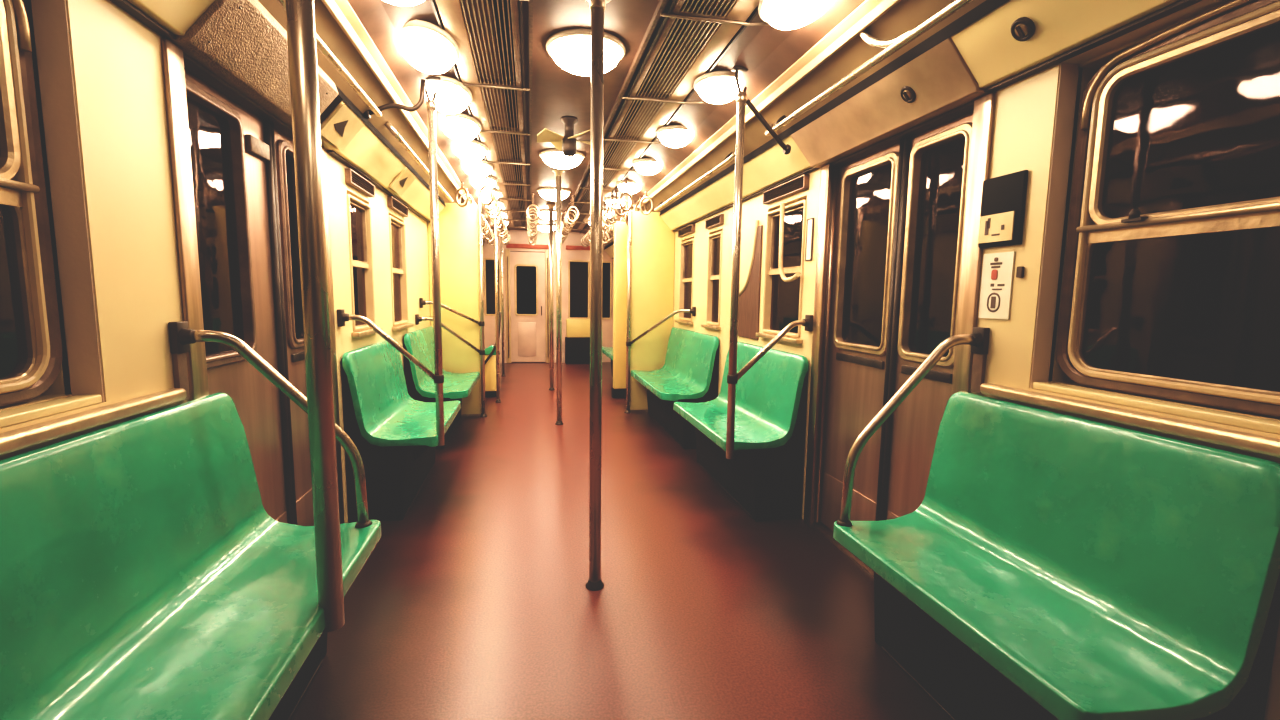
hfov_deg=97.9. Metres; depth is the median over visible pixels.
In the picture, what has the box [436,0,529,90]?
ceiling vent
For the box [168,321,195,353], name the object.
bracket
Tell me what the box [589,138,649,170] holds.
ceiling vent
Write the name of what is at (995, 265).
print
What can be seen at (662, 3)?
trim
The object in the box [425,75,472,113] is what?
ceiling light
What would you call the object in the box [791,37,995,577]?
door
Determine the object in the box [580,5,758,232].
trim
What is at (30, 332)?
window
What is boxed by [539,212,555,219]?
diffuser
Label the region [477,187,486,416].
pole
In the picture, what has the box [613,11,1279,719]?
wall
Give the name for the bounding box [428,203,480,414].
wall
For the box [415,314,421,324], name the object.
bracket
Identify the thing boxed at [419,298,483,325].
grab rail
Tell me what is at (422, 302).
bracket
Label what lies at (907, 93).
lock
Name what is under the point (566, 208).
strap hanger
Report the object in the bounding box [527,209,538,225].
strap hanger
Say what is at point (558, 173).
pole
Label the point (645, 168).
diffuser
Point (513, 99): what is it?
ceiling vent
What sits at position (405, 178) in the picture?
plate
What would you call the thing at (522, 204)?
ceiling vent
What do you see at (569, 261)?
window
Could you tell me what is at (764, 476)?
bench
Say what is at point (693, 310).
bracket
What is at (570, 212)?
strap hanger
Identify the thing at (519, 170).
ceiling vent
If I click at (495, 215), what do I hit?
pole
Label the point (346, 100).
trim
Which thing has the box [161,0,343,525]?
door
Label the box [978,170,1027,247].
sign
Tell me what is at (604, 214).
strap hanger
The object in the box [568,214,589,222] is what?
ceiling vent
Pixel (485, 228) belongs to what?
strap hanger
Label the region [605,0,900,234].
trim
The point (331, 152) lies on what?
trim
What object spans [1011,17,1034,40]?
lock
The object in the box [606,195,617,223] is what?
strap hanger
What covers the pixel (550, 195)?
diffuser
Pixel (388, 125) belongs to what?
rail
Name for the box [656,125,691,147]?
ceiling light
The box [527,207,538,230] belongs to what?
strap hanger
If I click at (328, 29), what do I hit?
trim
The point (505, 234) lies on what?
strap hanger
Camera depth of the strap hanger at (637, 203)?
5.71 m
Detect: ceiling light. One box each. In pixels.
[383,0,423,5]
[399,19,458,73]
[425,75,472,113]
[442,113,481,141]
[454,140,487,161]
[464,160,492,177]
[471,175,496,190]
[482,189,500,201]
[486,200,503,210]
[490,211,506,217]
[537,187,570,200]
[538,224,555,231]
[539,149,584,168]
[539,210,562,219]
[545,28,625,75]
[604,197,624,207]
[616,180,640,193]
[632,158,661,174]
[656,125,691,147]
[693,70,741,103]
[758,0,834,29]
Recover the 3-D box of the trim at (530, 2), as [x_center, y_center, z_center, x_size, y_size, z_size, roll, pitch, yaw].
[-0.703,-1.526,3.582,0.016,0.035,12.400,0,7,-11]
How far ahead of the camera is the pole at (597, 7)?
2.16 m
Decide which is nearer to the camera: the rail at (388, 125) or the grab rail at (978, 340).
the grab rail at (978, 340)
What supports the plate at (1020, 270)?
attached to the wall at (1024, 109)
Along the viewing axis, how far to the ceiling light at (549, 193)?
5.82 m
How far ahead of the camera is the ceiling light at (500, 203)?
6.51 m
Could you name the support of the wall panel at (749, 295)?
attached to the wall at (1024, 109)
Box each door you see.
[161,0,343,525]
[505,249,549,362]
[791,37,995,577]
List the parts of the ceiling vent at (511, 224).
plate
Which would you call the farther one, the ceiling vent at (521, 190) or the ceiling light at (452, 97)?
the ceiling vent at (521, 190)
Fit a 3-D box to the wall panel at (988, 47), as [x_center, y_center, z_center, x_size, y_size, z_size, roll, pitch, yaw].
[1.432,-0.713,-0.204,0.170,0.158,4.018,0,7,-11]
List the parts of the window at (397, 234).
pane, sash, pane, vent frame, frame, sill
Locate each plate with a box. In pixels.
[320,102,363,149]
[389,167,415,194]
[1016,266,1024,277]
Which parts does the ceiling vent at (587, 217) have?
plate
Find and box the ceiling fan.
[537,116,590,156]
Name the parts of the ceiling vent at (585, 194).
frame, plate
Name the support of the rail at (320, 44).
attached to the ceiling
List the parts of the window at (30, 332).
sash, pane, frame, frame, sill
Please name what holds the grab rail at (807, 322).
attached to the wall at (1024, 109)
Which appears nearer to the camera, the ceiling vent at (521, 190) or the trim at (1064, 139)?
the trim at (1064, 139)
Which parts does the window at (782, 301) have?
sill, frame, pane, vent frame, sash, pane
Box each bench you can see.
[0,392,381,719]
[341,338,460,522]
[403,326,479,448]
[602,347,612,376]
[631,327,718,448]
[673,341,808,520]
[833,391,1279,719]
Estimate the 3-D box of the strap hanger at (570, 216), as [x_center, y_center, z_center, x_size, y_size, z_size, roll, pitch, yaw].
[-0.884,-1.768,6.923,0.145,0.296,0.034,-5,9,-42]
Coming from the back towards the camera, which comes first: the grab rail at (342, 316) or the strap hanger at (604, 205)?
the strap hanger at (604, 205)
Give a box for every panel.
[127,0,214,35]
[320,100,483,246]
[738,220,762,339]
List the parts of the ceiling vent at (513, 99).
plate, frame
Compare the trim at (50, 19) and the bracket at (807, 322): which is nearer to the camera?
the trim at (50, 19)
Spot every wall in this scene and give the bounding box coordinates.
[0,0,429,522]
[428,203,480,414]
[478,230,612,362]
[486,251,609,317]
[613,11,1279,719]
[630,211,674,409]
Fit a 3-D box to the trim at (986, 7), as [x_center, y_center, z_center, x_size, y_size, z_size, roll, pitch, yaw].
[0.627,-1.294,3.869,0.170,0.087,12.400,0,7,-11]
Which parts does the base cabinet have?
panel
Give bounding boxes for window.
[0,0,101,427]
[344,168,381,336]
[387,196,413,330]
[484,258,500,315]
[568,260,589,318]
[602,261,611,318]
[626,224,695,345]
[701,214,723,329]
[756,174,809,343]
[1033,0,1279,434]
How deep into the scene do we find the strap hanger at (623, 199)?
5.53 m
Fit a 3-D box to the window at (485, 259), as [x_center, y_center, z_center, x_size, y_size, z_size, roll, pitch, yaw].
[-2.549,-1.260,9.636,0.280,0.990,0.050,0,7,-11]
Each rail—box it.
[168,321,371,527]
[277,0,381,116]
[337,309,443,382]
[385,121,452,201]
[415,314,484,354]
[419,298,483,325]
[480,312,500,367]
[654,150,735,210]
[727,315,812,383]
[765,0,972,135]
[836,327,989,526]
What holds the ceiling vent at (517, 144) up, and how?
in the ceiling
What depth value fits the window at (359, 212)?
3.25 m
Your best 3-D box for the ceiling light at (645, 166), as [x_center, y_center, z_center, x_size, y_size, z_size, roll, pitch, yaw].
[0.069,-1.562,4.549,0.268,0.095,0.308,0,7,-11]
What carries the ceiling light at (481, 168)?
attached to the ceiling
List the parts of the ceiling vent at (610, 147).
frame, plate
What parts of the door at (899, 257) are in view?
guide rail, kick plate, finger pull, pane, kick plate, finger pull, pane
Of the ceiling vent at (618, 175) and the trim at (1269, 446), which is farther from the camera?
the ceiling vent at (618, 175)
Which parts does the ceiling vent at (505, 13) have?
plate, frame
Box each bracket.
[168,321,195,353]
[337,309,348,326]
[363,79,425,118]
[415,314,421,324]
[419,298,425,307]
[690,307,695,315]
[746,99,790,154]
[802,315,812,330]
[859,26,916,47]
[970,327,989,353]
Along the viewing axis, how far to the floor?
2.22 m
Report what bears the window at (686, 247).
in the wall at (1024, 109)
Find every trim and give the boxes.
[0,388,186,455]
[25,0,104,401]
[110,0,175,39]
[258,0,489,242]
[322,0,490,236]
[327,150,429,222]
[339,89,483,245]
[430,0,509,230]
[519,0,527,207]
[528,0,532,213]
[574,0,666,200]
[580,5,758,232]
[604,0,985,246]
[604,0,1008,249]
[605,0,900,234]
[605,135,810,257]
[612,167,818,258]
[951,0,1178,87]
[980,383,1279,457]
[984,0,1201,92]
[1030,0,1230,387]
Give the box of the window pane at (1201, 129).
[1070,24,1279,391]
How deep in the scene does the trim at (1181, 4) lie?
1.43 m
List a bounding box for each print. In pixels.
[985,218,1003,235]
[987,257,1003,311]
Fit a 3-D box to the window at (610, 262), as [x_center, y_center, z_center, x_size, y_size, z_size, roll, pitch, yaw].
[-0.606,-1.252,10.017,0.200,1.040,0.050,0,7,-11]
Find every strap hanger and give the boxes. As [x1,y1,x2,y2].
[456,182,468,206]
[458,188,473,203]
[479,176,493,205]
[482,188,496,210]
[483,228,492,239]
[484,190,498,214]
[487,200,499,218]
[489,210,501,222]
[497,216,504,231]
[497,223,506,236]
[526,193,539,220]
[527,206,538,223]
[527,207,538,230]
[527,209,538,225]
[528,212,537,227]
[561,211,570,233]
[562,208,572,231]
[564,202,575,227]
[564,205,573,229]
[566,199,576,224]
[567,195,578,221]
[603,204,609,229]
[603,206,613,226]
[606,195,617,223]
[609,190,622,219]
[614,191,627,215]
[619,178,632,211]
[634,197,646,211]
[639,191,652,214]
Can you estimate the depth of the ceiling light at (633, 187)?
5.32 m
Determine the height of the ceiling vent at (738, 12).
0.046 m
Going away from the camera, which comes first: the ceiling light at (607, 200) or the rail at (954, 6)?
the rail at (954, 6)
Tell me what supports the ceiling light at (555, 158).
attached to the ceiling
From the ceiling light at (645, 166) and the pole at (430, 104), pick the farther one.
the ceiling light at (645, 166)
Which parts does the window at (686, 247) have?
grab rail, sill, vent frame, frame, sash, pane, pane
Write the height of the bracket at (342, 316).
0.085 m
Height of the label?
0.220 m
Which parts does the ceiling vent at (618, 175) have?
frame, plate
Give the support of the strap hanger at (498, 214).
hanging from the ceiling
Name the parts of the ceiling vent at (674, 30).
frame, plate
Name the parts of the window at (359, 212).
pane, sash, vent frame, pane, frame, sill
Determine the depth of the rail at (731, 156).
3.96 m
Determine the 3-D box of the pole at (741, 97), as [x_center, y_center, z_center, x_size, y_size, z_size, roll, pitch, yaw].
[0.469,-0.438,2.728,0.100,1.886,0.048,0,7,-11]
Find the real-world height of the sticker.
0.207 m
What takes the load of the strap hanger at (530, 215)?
hanging from the ceiling
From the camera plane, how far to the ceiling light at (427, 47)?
2.34 m
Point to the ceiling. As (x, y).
(767, 51)
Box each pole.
[285,0,344,631]
[425,76,444,445]
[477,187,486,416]
[494,201,500,402]
[500,218,504,375]
[547,204,554,389]
[552,169,564,424]
[586,0,610,590]
[624,194,631,412]
[726,66,747,458]
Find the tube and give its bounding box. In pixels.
[778,203,799,281]
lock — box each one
[900,86,915,102]
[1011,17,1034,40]
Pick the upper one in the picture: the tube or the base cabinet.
the tube
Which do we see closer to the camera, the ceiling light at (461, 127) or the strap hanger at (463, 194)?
the ceiling light at (461, 127)
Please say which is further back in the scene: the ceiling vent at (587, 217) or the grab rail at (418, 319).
the ceiling vent at (587, 217)
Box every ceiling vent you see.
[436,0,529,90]
[467,86,529,134]
[479,132,529,164]
[491,163,529,185]
[495,184,529,200]
[500,200,526,211]
[504,211,526,220]
[508,220,526,227]
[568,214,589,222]
[568,223,586,229]
[572,203,589,214]
[574,189,612,203]
[580,170,627,189]
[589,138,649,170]
[603,99,679,143]
[622,17,741,103]
[660,0,769,25]
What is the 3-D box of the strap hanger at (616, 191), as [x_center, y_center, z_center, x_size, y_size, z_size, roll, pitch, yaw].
[-0.247,-1.618,5.834,0.145,0.306,0.034,2,7,6]
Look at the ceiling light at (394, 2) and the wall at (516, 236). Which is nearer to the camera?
the ceiling light at (394, 2)
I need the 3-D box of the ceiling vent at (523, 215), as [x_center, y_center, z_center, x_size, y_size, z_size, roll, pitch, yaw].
[-1.745,-1.998,7.687,0.458,0.046,0.903,0,7,-11]
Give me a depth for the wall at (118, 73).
1.36 m
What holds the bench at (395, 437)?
on the floor
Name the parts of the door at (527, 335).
panel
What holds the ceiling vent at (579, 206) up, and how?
in the ceiling
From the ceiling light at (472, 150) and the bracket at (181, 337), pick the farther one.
the ceiling light at (472, 150)
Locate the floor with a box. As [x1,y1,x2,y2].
[289,362,952,719]
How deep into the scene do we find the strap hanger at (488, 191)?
5.29 m
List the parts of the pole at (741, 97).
ceiling plate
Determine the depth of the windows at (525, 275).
12.13 m
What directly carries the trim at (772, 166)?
attached to the wall at (1024, 109)
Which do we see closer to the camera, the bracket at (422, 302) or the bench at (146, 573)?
the bench at (146, 573)
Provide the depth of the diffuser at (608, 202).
6.23 m
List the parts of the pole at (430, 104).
ceiling plate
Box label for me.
[805,218,813,260]
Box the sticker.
[978,251,1014,318]
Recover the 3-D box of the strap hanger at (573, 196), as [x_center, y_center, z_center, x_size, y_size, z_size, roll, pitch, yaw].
[-0.746,-1.687,6.221,0.145,0.296,0.034,2,7,15]
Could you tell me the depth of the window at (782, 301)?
3.29 m
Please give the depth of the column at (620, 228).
6.51 m
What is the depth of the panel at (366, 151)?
3.20 m
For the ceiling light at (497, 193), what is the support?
attached to the ceiling
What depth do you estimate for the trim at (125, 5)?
1.37 m
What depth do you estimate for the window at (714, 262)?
4.56 m
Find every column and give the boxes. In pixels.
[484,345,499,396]
[612,222,627,397]
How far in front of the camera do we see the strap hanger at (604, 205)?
6.73 m
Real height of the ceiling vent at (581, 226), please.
0.046 m
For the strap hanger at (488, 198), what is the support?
hanging from the ceiling
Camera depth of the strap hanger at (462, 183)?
5.08 m
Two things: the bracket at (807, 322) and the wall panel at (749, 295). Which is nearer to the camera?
the bracket at (807, 322)
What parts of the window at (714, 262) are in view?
sill, vent frame, frame, pane, sash, pane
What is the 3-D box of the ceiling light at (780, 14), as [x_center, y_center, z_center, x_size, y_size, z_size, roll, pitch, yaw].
[0.574,-1.262,1.975,0.268,0.095,0.469,0,7,-11]
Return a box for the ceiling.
[347,0,864,233]
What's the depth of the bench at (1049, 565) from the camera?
1.33 m
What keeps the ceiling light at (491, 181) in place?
attached to the ceiling
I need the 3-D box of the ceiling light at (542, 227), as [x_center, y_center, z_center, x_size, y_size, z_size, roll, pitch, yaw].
[-1.496,-2.096,8.898,0.358,0.105,0.358,0,7,-11]
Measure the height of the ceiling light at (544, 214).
0.105 m
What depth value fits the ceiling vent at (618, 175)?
5.27 m
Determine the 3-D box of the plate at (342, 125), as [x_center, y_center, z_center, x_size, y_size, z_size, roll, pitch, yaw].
[-1.346,-1.050,2.516,0.115,0.135,0.300,0,7,-11]
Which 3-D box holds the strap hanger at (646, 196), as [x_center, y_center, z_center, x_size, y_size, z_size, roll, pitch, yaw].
[0.063,-1.525,5.424,0.145,0.226,0.034,3,7,19]
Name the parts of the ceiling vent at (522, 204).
plate, frame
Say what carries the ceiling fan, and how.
hanging from the ceiling
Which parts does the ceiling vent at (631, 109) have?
frame, plate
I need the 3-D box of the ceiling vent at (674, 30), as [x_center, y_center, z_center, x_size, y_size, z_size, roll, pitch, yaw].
[0.214,-1.396,2.649,0.458,0.046,0.933,0,7,-11]
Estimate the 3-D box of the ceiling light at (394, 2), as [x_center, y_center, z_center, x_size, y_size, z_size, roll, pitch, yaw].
[-0.827,-1.272,1.895,0.268,0.095,0.268,0,7,-11]
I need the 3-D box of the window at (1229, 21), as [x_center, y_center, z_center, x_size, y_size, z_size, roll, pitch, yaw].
[1.331,-0.294,0.972,0.087,0.911,1.295,0,7,-11]
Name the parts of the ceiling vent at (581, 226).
plate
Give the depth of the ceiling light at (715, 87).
2.75 m
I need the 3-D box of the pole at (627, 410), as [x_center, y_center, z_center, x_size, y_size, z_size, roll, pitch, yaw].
[-0.112,-0.581,5.654,0.100,2.270,0.100,0,7,-11]
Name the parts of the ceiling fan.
blade, blade, motor, blade, blade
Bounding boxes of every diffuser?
[539,190,568,200]
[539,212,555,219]
[606,200,624,207]
[635,162,661,174]
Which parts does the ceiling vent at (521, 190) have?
plate, frame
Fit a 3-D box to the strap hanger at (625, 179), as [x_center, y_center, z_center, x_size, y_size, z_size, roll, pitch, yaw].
[-0.129,-1.548,5.230,0.145,0.306,0.034,-3,8,-31]
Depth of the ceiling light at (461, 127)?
3.47 m
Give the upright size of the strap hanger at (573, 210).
0.296 m
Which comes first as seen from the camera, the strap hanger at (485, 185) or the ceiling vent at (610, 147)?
the ceiling vent at (610, 147)
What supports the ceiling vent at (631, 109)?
in the ceiling
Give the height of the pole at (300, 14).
1.881 m
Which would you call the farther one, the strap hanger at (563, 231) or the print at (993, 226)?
the strap hanger at (563, 231)
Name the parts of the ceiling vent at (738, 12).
frame, plate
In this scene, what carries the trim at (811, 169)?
attached to the wall at (1024, 109)
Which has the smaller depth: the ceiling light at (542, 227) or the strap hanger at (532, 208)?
the strap hanger at (532, 208)
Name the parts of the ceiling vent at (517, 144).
plate, frame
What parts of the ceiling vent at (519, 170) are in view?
plate, frame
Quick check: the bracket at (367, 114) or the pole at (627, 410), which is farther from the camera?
the pole at (627, 410)
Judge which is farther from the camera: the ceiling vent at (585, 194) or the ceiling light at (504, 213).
the ceiling light at (504, 213)
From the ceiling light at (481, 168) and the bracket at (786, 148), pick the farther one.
the ceiling light at (481, 168)
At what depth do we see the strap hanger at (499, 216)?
7.10 m
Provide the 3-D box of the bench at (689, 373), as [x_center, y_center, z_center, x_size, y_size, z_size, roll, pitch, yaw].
[0.261,0.185,5.042,0.456,0.897,1.410,0,7,-11]
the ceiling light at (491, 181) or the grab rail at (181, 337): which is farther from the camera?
the ceiling light at (491, 181)
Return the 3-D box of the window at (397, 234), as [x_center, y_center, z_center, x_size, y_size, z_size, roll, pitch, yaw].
[-1.771,-0.688,4.070,0.090,0.915,0.530,0,7,-11]
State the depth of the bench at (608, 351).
7.80 m
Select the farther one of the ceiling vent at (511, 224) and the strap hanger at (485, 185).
the ceiling vent at (511, 224)
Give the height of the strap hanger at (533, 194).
0.296 m
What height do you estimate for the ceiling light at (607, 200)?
0.095 m
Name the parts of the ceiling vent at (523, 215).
plate, frame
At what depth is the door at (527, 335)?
9.80 m
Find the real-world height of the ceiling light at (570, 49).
0.105 m
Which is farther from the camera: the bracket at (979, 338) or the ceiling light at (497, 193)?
the ceiling light at (497, 193)
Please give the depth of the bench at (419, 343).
4.46 m
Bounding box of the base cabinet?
[565,319,589,363]
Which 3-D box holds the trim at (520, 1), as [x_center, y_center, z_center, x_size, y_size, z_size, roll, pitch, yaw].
[-0.737,-1.526,3.575,0.012,0.035,12.400,0,7,-11]
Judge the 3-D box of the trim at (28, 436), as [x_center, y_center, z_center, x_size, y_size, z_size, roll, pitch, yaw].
[-0.850,0.325,-0.493,0.034,0.033,4.090,0,7,-11]
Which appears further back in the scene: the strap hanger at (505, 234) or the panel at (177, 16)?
the strap hanger at (505, 234)
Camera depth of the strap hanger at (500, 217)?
6.21 m
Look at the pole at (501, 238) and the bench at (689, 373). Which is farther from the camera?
the pole at (501, 238)
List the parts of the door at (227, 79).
pane, latch plate, kick plate, pane, finger pull, kick plate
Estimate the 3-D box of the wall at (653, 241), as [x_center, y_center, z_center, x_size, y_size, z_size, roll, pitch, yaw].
[0.121,-0.488,5.749,0.453,2.030,0.035,0,7,-11]

